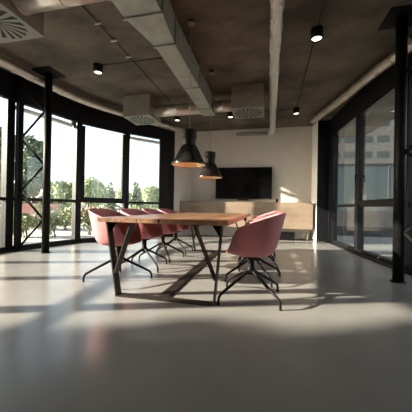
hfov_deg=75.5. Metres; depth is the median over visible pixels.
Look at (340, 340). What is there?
floor
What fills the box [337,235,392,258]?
terrace
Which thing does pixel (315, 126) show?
wall
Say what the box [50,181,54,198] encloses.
tree
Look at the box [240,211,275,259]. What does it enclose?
armchair
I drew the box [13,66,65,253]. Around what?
column
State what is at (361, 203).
window
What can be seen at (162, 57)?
conduit
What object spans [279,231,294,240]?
storage box
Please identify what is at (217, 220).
conference table
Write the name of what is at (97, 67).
ceiling spotlight
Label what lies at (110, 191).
cypress
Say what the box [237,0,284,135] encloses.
insulated pipe
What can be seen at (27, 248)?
trim
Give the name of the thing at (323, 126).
wall
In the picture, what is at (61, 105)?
trim
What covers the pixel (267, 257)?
armchair
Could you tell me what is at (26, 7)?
pipe
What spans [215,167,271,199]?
television
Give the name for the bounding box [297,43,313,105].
conduit
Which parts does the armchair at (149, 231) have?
leg, leg, leg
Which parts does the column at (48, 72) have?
square post, plate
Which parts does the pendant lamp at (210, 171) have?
lamp shade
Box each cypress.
[104,181,115,206]
[129,182,142,209]
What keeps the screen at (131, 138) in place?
attached to the window at (128, 202)
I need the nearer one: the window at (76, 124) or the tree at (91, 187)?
the window at (76, 124)
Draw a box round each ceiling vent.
[0,0,43,43]
[123,94,160,124]
[231,83,263,118]
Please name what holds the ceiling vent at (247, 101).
in the ceiling
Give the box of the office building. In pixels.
[337,119,393,210]
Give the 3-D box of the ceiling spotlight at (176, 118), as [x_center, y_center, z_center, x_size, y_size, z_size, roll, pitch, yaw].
[-0.750,-2.293,6.946,0.156,0.135,0.156,1,0,13]
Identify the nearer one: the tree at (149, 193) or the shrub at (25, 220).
the shrub at (25, 220)
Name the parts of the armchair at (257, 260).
leg, leg, leg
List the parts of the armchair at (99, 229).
leg, leg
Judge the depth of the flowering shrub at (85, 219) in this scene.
8.98 m
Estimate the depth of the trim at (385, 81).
5.06 m
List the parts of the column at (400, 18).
plate, plate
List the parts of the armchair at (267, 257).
leg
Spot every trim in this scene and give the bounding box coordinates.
[0,68,159,137]
[0,236,170,252]
[158,123,174,236]
[325,241,411,275]
[329,53,411,136]
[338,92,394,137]
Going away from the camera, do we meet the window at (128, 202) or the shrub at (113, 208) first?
the window at (128, 202)
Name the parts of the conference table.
leg, leg, leg, leg, leg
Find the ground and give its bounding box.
[21,209,119,243]
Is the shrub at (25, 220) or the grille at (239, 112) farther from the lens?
the shrub at (25, 220)
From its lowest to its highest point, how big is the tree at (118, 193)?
4.045 m
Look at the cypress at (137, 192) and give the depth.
23.79 m
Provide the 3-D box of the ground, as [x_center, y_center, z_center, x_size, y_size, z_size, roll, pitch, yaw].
[5.601,1.348,24.354,120.000,0.260,130.000,1,0,13]
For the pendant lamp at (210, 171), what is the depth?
4.54 m
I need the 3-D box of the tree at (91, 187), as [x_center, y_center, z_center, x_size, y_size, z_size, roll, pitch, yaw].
[-11.504,-1.020,26.139,2.508,3.902,2.565,1,0,44]
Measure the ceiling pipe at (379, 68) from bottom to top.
0.223 m
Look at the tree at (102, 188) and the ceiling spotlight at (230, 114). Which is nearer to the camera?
the ceiling spotlight at (230, 114)
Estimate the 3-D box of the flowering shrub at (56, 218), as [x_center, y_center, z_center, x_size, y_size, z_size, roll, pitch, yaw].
[-4.757,0.525,8.315,0.885,0.888,1.193,1,0,13]
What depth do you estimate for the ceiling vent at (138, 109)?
5.72 m
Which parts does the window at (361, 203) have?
sash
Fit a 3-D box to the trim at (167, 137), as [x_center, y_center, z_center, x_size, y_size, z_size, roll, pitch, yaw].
[-1.127,-0.740,7.688,0.533,3.250,0.209,1,0,-35]
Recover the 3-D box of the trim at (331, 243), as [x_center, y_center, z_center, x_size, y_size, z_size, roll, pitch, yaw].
[2.856,0.924,4.115,0.138,0.030,5.989,1,0,6]
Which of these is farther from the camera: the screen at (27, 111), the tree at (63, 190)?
the tree at (63, 190)
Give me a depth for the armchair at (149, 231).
3.88 m
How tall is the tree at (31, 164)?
4.642 m
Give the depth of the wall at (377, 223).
8.92 m
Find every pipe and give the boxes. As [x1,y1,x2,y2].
[0,55,176,131]
[11,0,110,15]
[153,102,201,116]
[214,100,231,112]
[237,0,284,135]
[310,37,411,123]
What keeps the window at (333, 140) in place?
in the wall at (323, 126)
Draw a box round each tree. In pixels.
[0,126,26,207]
[23,134,52,203]
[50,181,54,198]
[51,180,71,207]
[81,176,100,207]
[97,181,108,207]
[115,189,130,203]
[141,185,157,207]
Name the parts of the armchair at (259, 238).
leg, leg, leg, leg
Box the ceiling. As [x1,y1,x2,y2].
[0,0,411,131]
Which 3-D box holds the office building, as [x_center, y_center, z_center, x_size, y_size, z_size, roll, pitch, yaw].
[26.959,-8.369,33.450,40.000,20.000,10.340,1,0,10]
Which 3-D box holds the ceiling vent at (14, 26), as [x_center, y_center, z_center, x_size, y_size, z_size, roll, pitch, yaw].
[-2.235,-2.181,2.833,0.628,0.452,0.628,1,0,13]
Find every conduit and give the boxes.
[81,5,171,103]
[103,57,162,65]
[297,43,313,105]
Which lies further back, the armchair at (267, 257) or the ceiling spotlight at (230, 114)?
the ceiling spotlight at (230, 114)
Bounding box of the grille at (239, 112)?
[231,106,263,118]
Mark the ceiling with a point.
(231, 38)
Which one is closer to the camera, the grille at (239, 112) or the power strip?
the grille at (239, 112)
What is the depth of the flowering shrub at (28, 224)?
8.13 m
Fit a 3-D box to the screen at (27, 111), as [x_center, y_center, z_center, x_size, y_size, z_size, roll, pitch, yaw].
[-3.396,-1.899,5.585,0.111,0.130,1.358,1,0,27]
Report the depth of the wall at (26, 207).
12.43 m
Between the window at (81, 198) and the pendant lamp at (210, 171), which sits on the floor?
the window at (81, 198)
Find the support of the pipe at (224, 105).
attached to the air duct
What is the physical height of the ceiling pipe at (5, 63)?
0.223 m
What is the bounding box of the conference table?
[97,212,249,306]
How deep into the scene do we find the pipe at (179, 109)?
5.72 m
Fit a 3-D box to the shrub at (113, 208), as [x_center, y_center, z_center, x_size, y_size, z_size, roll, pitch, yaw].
[-4.316,0.430,12.233,0.858,1.134,1.154,1,0,13]
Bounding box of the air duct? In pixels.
[111,0,214,115]
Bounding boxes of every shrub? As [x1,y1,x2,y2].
[13,208,26,230]
[13,212,36,236]
[31,202,52,229]
[31,209,71,236]
[54,203,71,229]
[81,205,99,234]
[105,203,120,211]
[151,204,157,209]
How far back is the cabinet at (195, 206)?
7.87 m
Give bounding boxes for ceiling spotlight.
[93,63,102,74]
[174,116,179,121]
[227,112,233,118]
[293,107,299,114]
[310,25,322,42]
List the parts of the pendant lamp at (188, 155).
lamp shade, cord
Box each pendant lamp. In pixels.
[171,19,205,167]
[197,69,222,178]
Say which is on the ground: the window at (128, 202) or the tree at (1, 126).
the tree at (1, 126)
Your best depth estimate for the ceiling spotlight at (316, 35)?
3.47 m
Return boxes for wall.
[22,203,61,223]
[173,127,190,235]
[190,126,311,238]
[311,121,317,240]
[316,120,329,241]
[337,210,392,236]
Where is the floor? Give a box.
[0,234,411,411]
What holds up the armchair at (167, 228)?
on the floor
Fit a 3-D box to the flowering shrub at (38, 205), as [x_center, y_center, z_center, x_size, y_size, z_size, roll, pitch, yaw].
[-6.493,0.394,10.504,0.994,1.107,1.136,1,0,13]
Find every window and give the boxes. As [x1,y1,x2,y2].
[0,94,11,250]
[8,98,79,249]
[77,122,127,240]
[126,132,159,207]
[328,116,360,250]
[355,86,411,265]
[405,74,411,271]
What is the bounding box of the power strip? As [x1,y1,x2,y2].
[299,231,308,240]
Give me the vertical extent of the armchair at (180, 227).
0.831 m
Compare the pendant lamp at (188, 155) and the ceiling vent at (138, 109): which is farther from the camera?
the ceiling vent at (138, 109)
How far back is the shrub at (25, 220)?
7.27 m
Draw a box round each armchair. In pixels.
[82,209,152,281]
[120,208,167,272]
[139,208,183,262]
[157,208,192,255]
[217,212,285,310]
[224,212,281,287]
[237,211,279,271]
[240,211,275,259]
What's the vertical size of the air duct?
0.418 m
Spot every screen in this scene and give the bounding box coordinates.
[15,108,72,126]
[130,135,158,143]
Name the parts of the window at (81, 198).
sash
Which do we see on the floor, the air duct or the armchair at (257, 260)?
the armchair at (257, 260)
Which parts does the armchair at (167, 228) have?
leg, leg, leg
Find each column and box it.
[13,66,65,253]
[378,5,411,283]
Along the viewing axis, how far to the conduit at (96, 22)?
3.81 m
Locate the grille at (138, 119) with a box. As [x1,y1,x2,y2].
[123,114,160,124]
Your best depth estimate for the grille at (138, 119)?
5.92 m
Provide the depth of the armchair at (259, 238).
2.34 m
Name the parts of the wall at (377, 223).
white panel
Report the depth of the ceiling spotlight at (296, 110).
6.25 m
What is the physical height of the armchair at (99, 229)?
0.831 m
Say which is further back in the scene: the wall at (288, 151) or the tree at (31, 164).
the tree at (31, 164)
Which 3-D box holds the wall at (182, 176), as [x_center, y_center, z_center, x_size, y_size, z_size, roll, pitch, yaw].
[-0.777,-0.732,8.180,0.140,3.250,0.747,1,0,38]
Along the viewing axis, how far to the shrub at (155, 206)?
14.18 m
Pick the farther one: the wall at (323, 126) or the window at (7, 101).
the wall at (323, 126)
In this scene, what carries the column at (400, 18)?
on the floor

